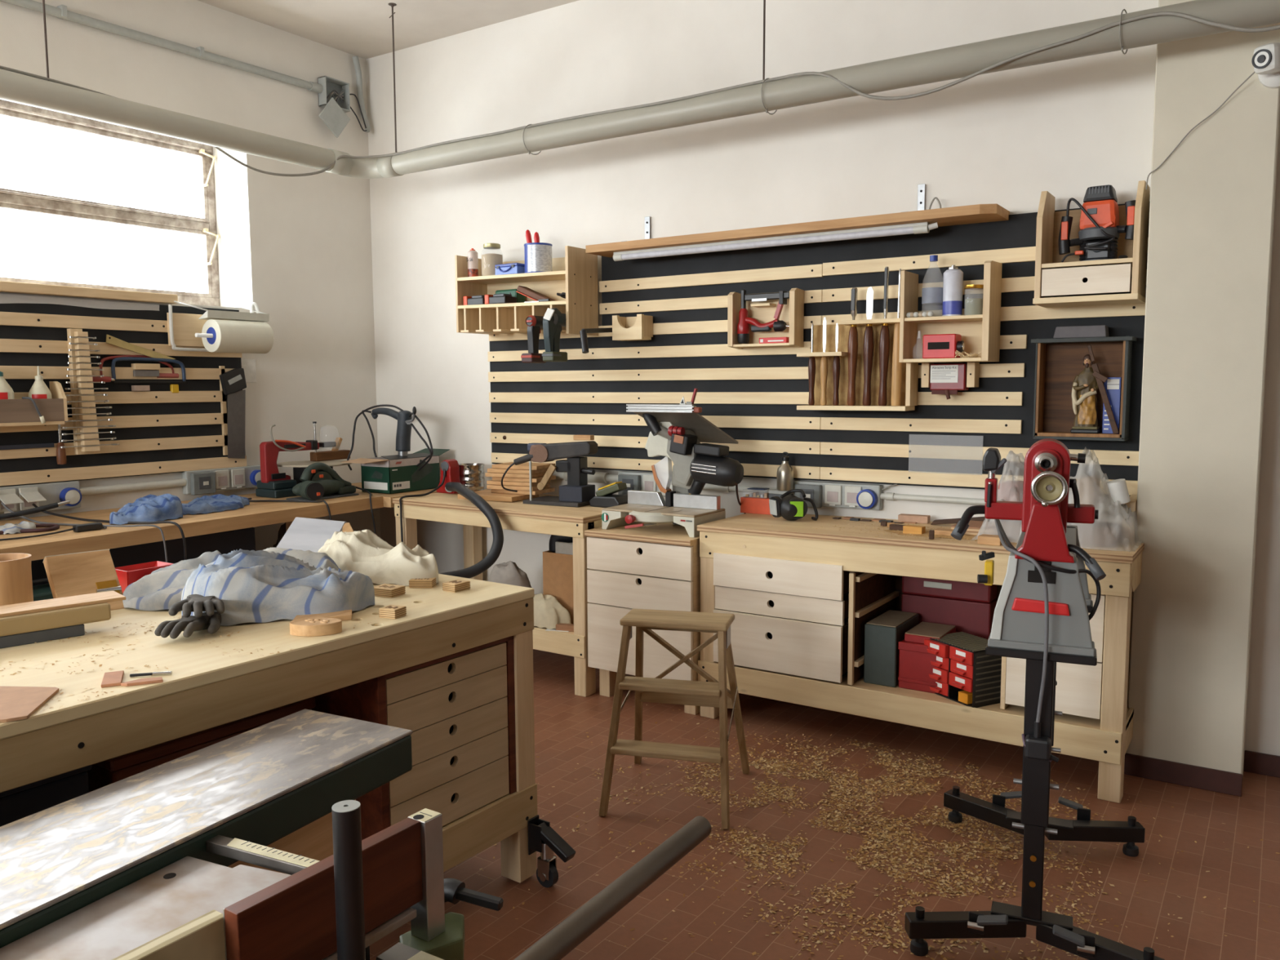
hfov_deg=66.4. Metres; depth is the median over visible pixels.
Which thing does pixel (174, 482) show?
conduit
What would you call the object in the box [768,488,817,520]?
respirator
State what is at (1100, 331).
block
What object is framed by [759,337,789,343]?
box
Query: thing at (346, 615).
thin offcut
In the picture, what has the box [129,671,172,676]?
bit
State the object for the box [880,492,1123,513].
conduit
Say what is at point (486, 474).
board
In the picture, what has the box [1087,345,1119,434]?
wooden cross
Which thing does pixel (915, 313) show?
lump
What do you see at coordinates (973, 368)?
wooden block
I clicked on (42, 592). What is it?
tool case
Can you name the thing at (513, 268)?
box
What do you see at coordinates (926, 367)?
wooden block
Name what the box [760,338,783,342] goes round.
print
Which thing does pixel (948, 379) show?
kit
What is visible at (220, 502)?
cloth
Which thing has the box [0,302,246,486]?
wall
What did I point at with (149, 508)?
cloth
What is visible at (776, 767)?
wood shavings
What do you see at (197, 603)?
glove
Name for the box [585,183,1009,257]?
shelf
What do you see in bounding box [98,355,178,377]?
hacksaw
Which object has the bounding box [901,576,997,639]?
tool chest
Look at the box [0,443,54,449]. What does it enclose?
file
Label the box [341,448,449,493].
cardboard box
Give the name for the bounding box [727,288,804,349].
rack
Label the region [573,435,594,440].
wood block
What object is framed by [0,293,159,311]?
plank
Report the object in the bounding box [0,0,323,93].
conduit
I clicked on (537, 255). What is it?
tin
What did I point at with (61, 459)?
chisel
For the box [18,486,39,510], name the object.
socket
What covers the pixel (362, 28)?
ceiling
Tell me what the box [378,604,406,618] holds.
piece
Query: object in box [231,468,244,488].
socket
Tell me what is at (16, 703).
board
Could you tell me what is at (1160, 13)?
cable
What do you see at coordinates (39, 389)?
label
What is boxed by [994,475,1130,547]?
plastic bags
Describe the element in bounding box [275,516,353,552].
sheet
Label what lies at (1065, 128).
wall
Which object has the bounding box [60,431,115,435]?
wrench
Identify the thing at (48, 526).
air hose
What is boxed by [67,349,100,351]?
wrench
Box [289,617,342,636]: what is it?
carved medallion
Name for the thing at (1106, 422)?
print
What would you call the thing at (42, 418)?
brush
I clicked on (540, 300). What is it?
scraper
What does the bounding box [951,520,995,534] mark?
block
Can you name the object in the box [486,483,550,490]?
board
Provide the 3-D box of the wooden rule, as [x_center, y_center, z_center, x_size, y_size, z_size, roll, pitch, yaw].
[-2.528,-0.672,4.962,0.011,0.117,0.355,3,7,33]
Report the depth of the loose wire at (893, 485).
4.45 m
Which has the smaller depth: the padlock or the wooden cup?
the wooden cup
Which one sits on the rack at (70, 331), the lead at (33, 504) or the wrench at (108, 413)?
the wrench at (108, 413)
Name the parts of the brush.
handle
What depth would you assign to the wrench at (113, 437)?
4.73 m
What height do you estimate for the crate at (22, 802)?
0.720 m
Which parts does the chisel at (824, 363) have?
handle, blade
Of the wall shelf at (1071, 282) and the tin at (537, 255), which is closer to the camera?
the wall shelf at (1071, 282)
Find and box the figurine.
[1070,354,1101,433]
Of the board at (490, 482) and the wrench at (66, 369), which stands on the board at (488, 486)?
the board at (490, 482)
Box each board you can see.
[0,685,58,722]
[42,549,124,610]
[457,489,538,502]
[484,471,546,478]
[486,480,550,486]
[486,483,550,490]
[487,467,547,474]
[491,462,555,470]
[491,487,555,494]
[492,475,555,482]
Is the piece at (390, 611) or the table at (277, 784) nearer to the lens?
the table at (277, 784)
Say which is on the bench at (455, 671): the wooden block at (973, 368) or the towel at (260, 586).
the towel at (260, 586)
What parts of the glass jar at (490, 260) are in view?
lid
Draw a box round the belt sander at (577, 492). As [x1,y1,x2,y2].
[501,440,597,506]
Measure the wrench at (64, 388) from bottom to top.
0.008 m
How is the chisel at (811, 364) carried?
on the tool rack at (909, 377)
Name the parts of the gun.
handle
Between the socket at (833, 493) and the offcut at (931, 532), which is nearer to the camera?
the offcut at (931, 532)
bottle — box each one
[0,371,14,399]
[28,365,51,399]
[776,452,793,490]
[921,254,942,304]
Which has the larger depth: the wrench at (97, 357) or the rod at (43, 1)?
the wrench at (97, 357)
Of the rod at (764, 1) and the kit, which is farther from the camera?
the kit
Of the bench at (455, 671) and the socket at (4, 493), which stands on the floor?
the bench at (455, 671)
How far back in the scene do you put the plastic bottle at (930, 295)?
4.13 m
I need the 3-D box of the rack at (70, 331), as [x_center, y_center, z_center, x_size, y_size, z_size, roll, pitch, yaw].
[-2.679,-0.425,4.710,0.067,0.600,0.088,3,7,33]
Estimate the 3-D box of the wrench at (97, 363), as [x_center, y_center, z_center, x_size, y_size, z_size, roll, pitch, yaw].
[-2.665,-0.560,4.692,0.019,0.012,0.160,3,7,33]
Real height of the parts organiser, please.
0.044 m
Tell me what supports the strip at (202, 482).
attached to the wall at (299, 248)
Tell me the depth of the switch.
5.25 m
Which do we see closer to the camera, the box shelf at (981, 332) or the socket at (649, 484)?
the box shelf at (981, 332)
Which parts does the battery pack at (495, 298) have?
rail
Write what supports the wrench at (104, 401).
on the rack at (70, 331)
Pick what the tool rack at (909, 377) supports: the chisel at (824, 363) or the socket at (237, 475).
the chisel at (824, 363)
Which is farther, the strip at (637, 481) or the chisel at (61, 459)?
the strip at (637, 481)
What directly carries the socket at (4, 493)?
attached to the strip at (16, 498)
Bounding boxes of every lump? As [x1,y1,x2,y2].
[913,311,918,317]
[921,311,926,316]
[927,311,933,316]
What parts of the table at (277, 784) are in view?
chute panel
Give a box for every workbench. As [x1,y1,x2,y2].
[392,488,603,697]
[697,513,1144,803]
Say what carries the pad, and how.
attached to the wall at (158, 430)
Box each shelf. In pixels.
[454,245,598,335]
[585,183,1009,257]
[715,662,1133,729]
[898,260,1002,363]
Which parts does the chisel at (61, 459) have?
blade, handle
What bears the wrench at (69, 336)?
on the rack at (70, 331)
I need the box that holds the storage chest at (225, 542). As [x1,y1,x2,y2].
[31,527,255,586]
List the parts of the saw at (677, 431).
leg, lock knob, lock lever, handle, blade, red knob, pivot arm, clamp lever, spring knob, leg, motor, cord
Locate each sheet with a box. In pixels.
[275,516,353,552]
[545,628,568,631]
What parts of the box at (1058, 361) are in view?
panel, panel, panel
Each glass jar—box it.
[481,243,502,275]
[964,284,983,315]
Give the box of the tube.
[579,327,612,353]
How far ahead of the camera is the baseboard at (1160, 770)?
3.65 m
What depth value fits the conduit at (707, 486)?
4.88 m
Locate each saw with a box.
[219,368,246,458]
[255,421,351,497]
[286,462,376,534]
[601,388,746,537]
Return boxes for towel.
[122,546,338,610]
[181,548,374,626]
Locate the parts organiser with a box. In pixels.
[745,487,769,497]
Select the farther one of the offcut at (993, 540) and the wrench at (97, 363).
the wrench at (97, 363)
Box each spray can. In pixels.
[466,248,478,276]
[942,265,963,315]
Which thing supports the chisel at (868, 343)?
on the tool rack at (909, 377)
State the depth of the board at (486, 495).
5.27 m
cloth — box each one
[0,520,35,533]
[109,493,182,524]
[182,493,249,514]
[318,529,438,586]
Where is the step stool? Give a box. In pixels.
[598,608,749,829]
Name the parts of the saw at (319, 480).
motor, plate, handle, cord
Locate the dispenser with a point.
(940, 345)
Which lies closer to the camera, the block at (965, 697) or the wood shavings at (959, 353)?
the block at (965, 697)
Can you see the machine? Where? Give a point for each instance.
(1044, 603)
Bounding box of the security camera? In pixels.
[1251,42,1279,88]
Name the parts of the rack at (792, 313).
panel, panel, panel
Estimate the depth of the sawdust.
3.94 m
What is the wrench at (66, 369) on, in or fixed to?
on the rack at (70, 331)
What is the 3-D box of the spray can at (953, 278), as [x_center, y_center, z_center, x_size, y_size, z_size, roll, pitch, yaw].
[1.317,-0.795,4.117,0.080,0.215,0.080,3,7,33]
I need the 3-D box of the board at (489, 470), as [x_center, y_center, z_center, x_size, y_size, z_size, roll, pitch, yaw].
[-0.670,-0.056,5.421,0.290,0.020,0.200,2,6,27]
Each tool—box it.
[525,229,532,243]
[533,231,539,242]
[548,534,573,555]
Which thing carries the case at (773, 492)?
on the bin at (759, 505)
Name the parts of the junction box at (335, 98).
lid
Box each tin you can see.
[458,462,484,491]
[524,242,552,273]
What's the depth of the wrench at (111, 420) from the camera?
4.72 m
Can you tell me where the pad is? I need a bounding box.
[133,369,159,376]
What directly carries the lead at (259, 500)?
on the bench at (254, 514)
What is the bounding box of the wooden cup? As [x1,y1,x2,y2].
[0,553,33,605]
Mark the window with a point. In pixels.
(85, 202)
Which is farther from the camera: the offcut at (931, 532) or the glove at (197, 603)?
the offcut at (931, 532)
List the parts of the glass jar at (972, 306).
lid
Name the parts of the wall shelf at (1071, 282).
panel, drawer, panel, panel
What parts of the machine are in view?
banjo handle, bed lever, cord, post, wheel knob, leg, motor cord, lock lever, index knob, leg, tailstock handle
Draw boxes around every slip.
[101,670,124,687]
[120,676,163,686]
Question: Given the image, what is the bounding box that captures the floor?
[369,648,1279,959]
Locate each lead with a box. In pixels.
[31,502,186,559]
[224,494,331,519]
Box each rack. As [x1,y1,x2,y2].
[66,328,100,454]
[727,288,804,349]
[796,317,918,410]
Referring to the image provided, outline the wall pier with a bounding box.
[1125,0,1279,776]
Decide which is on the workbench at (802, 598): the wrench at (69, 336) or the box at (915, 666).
the box at (915, 666)
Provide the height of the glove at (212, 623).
0.044 m
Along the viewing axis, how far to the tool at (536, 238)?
5.21 m
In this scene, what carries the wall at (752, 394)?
attached to the wall at (1065, 128)
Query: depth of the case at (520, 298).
5.44 m
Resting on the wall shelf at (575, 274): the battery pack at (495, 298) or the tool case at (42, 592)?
the battery pack at (495, 298)
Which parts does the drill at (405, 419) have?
handle, rod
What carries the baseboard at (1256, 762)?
attached to the wall at (1065, 128)
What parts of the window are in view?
pane, pane, sash, sash, latch arm, latch arm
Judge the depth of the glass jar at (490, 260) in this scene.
5.36 m
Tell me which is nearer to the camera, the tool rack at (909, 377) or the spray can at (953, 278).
the spray can at (953, 278)
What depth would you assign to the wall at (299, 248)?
5.62 m
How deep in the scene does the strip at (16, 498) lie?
4.58 m
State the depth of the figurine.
3.89 m
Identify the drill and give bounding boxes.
[346,404,433,471]
[520,315,546,363]
[542,307,567,361]
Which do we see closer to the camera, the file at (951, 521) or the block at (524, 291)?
the file at (951, 521)
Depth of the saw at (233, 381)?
5.42 m
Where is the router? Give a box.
[1057,184,1135,262]
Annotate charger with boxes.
[589,481,627,507]
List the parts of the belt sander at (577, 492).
cord, handle, support rod, support arm, board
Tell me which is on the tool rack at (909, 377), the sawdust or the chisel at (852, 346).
the chisel at (852, 346)
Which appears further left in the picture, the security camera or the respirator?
the respirator
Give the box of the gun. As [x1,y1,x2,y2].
[737,289,789,343]
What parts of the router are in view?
handle, cord, plate, motor, plunge lever, handle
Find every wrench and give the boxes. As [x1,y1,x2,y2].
[59,443,119,448]
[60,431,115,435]
[60,436,116,441]
[61,425,115,428]
[64,387,107,389]
[64,418,112,422]
[65,374,103,377]
[65,381,105,383]
[65,393,107,395]
[66,362,101,364]
[66,368,104,370]
[66,400,109,402]
[66,406,111,408]
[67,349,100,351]
[67,355,100,358]
[67,412,111,415]
[68,342,97,345]
[69,336,96,338]
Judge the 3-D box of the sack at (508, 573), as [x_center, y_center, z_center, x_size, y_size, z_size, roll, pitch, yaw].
[-0.697,0.565,5.218,0.312,0.275,0.200,3,7,33]
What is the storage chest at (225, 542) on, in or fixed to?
on the floor
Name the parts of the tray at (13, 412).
panel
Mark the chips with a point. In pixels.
(851, 518)
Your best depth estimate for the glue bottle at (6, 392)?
4.37 m
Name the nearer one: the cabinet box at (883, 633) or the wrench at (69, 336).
the cabinet box at (883, 633)
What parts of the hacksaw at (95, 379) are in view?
handle, blade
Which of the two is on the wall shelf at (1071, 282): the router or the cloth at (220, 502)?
the router
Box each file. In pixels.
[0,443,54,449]
[930,516,992,524]
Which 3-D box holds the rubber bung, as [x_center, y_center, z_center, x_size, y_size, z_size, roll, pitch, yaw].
[1.819,-0.839,3.683,0.036,0.015,0.036,3,7,33]
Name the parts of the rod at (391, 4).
ceiling plate, rod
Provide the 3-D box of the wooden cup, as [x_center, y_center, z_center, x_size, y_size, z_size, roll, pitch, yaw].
[-1.659,0.284,2.539,0.144,0.165,0.144,3,7,33]
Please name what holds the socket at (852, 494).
attached to the strip at (824, 494)
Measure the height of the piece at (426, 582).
0.025 m
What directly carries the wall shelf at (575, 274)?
attached to the wall at (752, 394)
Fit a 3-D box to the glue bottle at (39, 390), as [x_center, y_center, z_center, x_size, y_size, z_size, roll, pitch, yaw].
[-2.779,-0.400,4.529,0.092,0.255,0.092,3,7,33]
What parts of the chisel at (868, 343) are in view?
handle, blade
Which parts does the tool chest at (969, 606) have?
lid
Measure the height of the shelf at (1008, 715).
0.023 m
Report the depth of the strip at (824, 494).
4.56 m
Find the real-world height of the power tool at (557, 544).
0.414 m
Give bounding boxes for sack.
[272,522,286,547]
[488,560,531,587]
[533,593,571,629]
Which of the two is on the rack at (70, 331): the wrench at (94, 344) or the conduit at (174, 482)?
the wrench at (94, 344)
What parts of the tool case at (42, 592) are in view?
handle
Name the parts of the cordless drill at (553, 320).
handle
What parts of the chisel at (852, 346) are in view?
handle, blade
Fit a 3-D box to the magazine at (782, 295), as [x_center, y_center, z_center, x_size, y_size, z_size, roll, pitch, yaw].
[0.605,-0.856,4.618,0.235,0.060,0.047,3,7,33]
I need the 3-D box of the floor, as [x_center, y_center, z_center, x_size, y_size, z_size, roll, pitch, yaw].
[-1.116,1.522,0.532,8.700,0.120,9.800,3,7,33]
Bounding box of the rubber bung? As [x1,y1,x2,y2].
[1117,255,1128,258]
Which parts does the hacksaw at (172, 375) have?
handle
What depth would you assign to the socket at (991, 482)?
2.58 m
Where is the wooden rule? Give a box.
[106,334,175,359]
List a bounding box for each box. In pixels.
[317,75,350,137]
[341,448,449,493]
[494,262,524,275]
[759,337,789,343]
[863,609,919,687]
[897,622,956,693]
[1031,335,1136,440]
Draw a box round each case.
[31,577,53,601]
[495,288,524,302]
[768,488,793,498]
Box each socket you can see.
[0,488,17,513]
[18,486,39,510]
[214,469,229,489]
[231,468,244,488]
[642,475,656,491]
[824,484,841,506]
[844,485,862,506]
[984,470,997,502]
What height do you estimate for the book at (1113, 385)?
0.222 m
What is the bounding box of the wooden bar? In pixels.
[0,591,125,648]
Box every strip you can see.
[0,480,81,514]
[182,464,261,495]
[617,471,672,497]
[793,480,883,510]
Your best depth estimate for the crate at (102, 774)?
2.23 m
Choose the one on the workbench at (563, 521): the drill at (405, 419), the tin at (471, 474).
the tin at (471, 474)
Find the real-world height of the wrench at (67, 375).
0.012 m
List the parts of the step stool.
leg, leg, rail, rail, leg, hinge plate, leg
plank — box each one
[0,280,177,303]
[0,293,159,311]
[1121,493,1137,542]
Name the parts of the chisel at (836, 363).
handle, blade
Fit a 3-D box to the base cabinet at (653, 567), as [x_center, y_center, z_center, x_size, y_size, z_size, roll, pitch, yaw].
[0.155,0.634,4.784,0.581,0.817,0.631,3,7,33]
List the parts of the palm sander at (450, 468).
cord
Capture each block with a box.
[131,385,150,391]
[515,285,555,301]
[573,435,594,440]
[920,363,933,387]
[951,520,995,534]
[966,362,979,386]
[1053,324,1109,338]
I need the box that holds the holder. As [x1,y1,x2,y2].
[166,300,274,351]
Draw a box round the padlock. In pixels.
[169,384,178,392]
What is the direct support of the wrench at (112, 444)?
on the rack at (70, 331)
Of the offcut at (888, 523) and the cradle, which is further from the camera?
the cradle
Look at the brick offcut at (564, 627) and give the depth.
4.81 m
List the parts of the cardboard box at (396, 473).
printed panel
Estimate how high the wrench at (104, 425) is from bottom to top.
0.008 m
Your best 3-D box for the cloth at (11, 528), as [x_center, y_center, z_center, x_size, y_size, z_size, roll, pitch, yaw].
[-2.641,0.199,4.115,0.131,0.038,0.180,3,7,33]
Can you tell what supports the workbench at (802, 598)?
on the floor
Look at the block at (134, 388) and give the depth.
4.96 m
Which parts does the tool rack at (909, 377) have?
panel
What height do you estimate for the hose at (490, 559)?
0.957 m
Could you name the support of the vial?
on the box shelf at (981, 332)
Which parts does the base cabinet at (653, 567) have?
drawer, drawer, drawer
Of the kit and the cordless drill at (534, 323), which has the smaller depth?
the kit
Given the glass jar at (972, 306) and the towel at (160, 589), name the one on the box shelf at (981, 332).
the glass jar at (972, 306)
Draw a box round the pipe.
[0,0,1279,178]
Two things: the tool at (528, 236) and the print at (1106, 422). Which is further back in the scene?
the tool at (528, 236)
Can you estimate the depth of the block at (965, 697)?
3.80 m
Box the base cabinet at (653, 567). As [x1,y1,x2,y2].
[584,522,728,715]
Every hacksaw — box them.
[87,356,186,382]
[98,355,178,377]
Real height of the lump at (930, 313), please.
0.023 m
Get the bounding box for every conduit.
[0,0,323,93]
[80,478,186,495]
[552,471,617,483]
[702,483,776,493]
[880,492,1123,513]
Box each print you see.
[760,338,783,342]
[1103,409,1109,429]
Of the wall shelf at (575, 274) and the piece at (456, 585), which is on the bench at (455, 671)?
the piece at (456, 585)
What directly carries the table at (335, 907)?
on the floor
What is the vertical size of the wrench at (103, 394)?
0.011 m
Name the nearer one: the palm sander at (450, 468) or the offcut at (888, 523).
the offcut at (888, 523)
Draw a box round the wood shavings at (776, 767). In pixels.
[479,704,1279,959]
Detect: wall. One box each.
[0,0,380,551]
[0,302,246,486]
[365,0,1279,755]
[488,201,1150,496]
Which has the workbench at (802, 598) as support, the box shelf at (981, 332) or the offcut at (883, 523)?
the offcut at (883, 523)
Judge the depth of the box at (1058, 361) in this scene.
3.97 m
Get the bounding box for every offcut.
[292,609,351,621]
[555,623,573,631]
[880,520,887,526]
[887,522,894,527]
[888,524,905,530]
[897,513,930,524]
[902,524,925,533]
[928,529,934,539]
[933,528,953,535]
[977,533,1004,545]
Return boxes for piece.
[373,583,405,597]
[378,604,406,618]
[408,577,435,587]
[442,579,470,592]
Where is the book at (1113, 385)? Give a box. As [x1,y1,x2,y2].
[1102,377,1121,433]
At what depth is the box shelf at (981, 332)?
4.15 m
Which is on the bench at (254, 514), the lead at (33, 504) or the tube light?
the lead at (33, 504)
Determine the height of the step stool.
0.670 m
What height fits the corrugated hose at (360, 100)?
0.455 m
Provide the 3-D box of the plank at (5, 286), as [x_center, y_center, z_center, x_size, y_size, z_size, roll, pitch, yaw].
[-3.187,-0.840,4.070,0.160,0.045,2.585,3,7,33]
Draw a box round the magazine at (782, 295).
[744,290,789,304]
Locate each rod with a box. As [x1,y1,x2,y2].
[42,0,48,80]
[388,2,396,152]
[762,0,765,79]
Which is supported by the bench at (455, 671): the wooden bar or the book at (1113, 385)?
the wooden bar
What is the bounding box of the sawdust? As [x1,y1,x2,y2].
[770,520,1017,542]
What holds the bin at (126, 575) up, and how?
on the bench at (455, 671)
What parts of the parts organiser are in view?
lid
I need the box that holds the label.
[28,379,51,398]
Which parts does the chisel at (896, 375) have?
handle, blade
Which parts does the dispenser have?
knob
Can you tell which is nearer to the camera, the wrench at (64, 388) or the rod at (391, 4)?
the wrench at (64, 388)
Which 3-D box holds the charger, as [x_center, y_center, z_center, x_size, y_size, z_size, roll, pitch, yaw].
[-0.151,0.071,5.040,0.187,0.131,0.130,3,7,33]
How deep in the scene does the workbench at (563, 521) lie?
4.85 m
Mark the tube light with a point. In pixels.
(922, 227)
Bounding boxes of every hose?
[0,499,70,534]
[347,56,369,132]
[438,481,503,578]
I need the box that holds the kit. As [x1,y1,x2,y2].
[929,363,968,399]
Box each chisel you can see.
[56,424,66,464]
[808,323,815,405]
[820,317,827,405]
[832,323,839,405]
[846,287,857,405]
[862,286,874,405]
[878,266,889,405]
[890,268,902,405]
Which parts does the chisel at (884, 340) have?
handle, blade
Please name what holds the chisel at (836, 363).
on the tool rack at (909, 377)
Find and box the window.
[0,99,220,306]
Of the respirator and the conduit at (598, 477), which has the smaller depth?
the respirator
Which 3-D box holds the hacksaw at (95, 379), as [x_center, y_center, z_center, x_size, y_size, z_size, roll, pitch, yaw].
[-2.546,-0.555,4.938,0.037,0.130,0.535,3,7,33]
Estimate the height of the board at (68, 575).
0.168 m
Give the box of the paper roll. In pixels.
[201,319,274,353]
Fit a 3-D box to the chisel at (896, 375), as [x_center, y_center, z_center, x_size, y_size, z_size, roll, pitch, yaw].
[1.129,-0.624,4.289,0.045,0.596,0.042,3,7,33]
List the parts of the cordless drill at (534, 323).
handle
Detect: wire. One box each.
[881,484,897,490]
[1145,71,1254,189]
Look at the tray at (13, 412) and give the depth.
4.46 m
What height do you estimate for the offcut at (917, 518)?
0.032 m
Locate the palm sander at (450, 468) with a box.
[399,458,460,542]
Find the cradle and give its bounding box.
[612,314,653,341]
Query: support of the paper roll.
on the holder
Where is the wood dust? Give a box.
[0,590,435,711]
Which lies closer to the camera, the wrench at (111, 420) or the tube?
the wrench at (111, 420)
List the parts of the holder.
frame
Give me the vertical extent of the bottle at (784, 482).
0.183 m
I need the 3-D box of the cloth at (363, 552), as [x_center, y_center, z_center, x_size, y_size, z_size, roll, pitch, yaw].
[-0.824,0.235,3.066,0.455,0.148,0.202,3,7,33]
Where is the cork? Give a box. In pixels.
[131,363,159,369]
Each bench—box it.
[0,482,437,560]
[0,573,575,887]
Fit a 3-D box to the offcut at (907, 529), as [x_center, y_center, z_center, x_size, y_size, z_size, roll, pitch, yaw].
[1.121,0.204,3.998,0.080,0.032,0.040,4,7,37]
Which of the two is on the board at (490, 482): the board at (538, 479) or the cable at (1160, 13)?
the board at (538, 479)
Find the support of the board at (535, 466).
on the board at (489, 470)
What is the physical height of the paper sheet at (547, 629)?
0.002 m
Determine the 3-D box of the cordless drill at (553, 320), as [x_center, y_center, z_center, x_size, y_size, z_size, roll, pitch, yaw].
[-0.404,-0.750,5.068,0.082,0.273,0.265,3,7,33]
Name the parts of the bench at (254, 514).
leg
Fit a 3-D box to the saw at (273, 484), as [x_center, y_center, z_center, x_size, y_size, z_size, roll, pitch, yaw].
[-1.889,-0.125,5.532,0.414,0.404,0.524,3,7,33]
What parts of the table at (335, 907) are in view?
guard post, clamp lever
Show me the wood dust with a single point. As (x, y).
(52, 664)
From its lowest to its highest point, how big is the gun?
0.255 m
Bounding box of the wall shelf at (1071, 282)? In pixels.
[1032,180,1150,307]
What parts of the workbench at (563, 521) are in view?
leg, leg, rail, leg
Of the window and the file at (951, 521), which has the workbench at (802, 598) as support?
the file at (951, 521)
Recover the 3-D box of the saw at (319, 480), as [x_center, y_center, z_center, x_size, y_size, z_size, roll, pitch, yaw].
[-1.638,0.250,5.332,0.355,0.694,0.442,3,7,33]
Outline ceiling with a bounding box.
[197,0,578,58]
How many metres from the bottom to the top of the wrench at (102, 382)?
0.011 m
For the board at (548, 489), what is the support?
on the board at (486, 495)
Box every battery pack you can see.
[462,295,484,305]
[484,293,516,304]
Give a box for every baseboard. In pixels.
[1124,752,1242,796]
[1243,750,1279,777]
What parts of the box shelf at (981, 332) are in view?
panel, panel, panel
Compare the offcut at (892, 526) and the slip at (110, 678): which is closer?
the slip at (110, 678)
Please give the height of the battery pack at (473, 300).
0.056 m
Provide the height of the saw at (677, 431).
0.669 m
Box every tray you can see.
[0,381,67,426]
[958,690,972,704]
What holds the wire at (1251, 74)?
hanging from the security camera
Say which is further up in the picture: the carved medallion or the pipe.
the pipe
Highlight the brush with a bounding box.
[22,396,45,423]
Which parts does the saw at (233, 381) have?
handle, blade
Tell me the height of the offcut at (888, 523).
0.018 m
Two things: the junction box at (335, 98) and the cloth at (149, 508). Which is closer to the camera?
the cloth at (149, 508)
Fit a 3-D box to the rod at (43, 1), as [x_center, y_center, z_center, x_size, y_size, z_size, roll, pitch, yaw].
[-2.454,-2.031,4.014,0.051,0.782,0.045,1,6,9]
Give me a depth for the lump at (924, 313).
4.12 m
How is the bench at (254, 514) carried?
on the floor
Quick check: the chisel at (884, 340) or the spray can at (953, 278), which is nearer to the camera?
the spray can at (953, 278)
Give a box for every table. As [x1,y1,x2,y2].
[0,708,412,948]
[0,800,711,959]
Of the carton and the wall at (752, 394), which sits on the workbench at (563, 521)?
the carton
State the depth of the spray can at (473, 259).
5.45 m
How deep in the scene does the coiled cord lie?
5.14 m
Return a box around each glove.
[154,611,221,639]
[168,594,224,617]
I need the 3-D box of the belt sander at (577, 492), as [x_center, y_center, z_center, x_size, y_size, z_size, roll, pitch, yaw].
[-0.482,-0.046,5.196,0.559,0.331,0.240,3,6,27]
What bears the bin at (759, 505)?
on the workbench at (802, 598)
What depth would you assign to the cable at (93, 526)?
4.17 m
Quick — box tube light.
[613,222,937,261]
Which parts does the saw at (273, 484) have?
arm, motor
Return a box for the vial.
[917,330,921,338]
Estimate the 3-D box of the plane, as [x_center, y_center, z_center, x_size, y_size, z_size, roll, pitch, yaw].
[-1.831,-0.184,5.780,0.060,0.130,0.250,3,7,33]
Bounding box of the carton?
[542,550,573,624]
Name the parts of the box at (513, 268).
handle, lid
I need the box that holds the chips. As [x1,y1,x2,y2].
[832,516,916,524]
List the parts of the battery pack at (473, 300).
rail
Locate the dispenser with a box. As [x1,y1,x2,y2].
[922,333,964,358]
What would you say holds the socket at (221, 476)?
attached to the strip at (202, 482)
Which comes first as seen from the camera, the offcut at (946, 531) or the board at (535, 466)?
the offcut at (946, 531)
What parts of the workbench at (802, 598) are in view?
leg, drawer, drawer, drawer, runner panel, rail, handle, handle, handle, drawer, handle, drawer, drawer, drawer, panel, handle, handle, handle, drawer, drawer, drawer, drawer organiser, drawer, drawer, leg, rail, leg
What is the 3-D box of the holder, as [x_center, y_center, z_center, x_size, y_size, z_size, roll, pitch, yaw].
[-2.250,-0.827,5.251,0.183,0.276,0.526,3,7,33]
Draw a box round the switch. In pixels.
[311,469,323,495]
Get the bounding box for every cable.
[0,8,1279,176]
[0,502,168,562]
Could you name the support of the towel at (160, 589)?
on the bench at (455, 671)
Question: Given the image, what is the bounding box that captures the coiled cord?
[556,292,565,298]
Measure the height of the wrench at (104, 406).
0.008 m
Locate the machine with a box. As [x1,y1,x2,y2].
[904,438,1164,959]
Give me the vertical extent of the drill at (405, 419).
0.404 m
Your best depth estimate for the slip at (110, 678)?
2.01 m
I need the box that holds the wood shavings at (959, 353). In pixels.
[955,350,981,358]
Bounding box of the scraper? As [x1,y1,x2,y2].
[524,298,550,302]
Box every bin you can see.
[115,560,173,593]
[740,496,772,515]
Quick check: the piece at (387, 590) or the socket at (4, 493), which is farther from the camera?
the socket at (4, 493)
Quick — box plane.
[310,437,350,461]
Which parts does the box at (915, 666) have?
lid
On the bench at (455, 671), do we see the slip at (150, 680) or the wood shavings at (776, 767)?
the slip at (150, 680)
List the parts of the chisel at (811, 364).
handle, blade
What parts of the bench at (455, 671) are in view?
drawer frame, drawer, drawer, drawer, drawer, drawer, rail, leg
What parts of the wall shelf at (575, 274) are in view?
panel, panel, panel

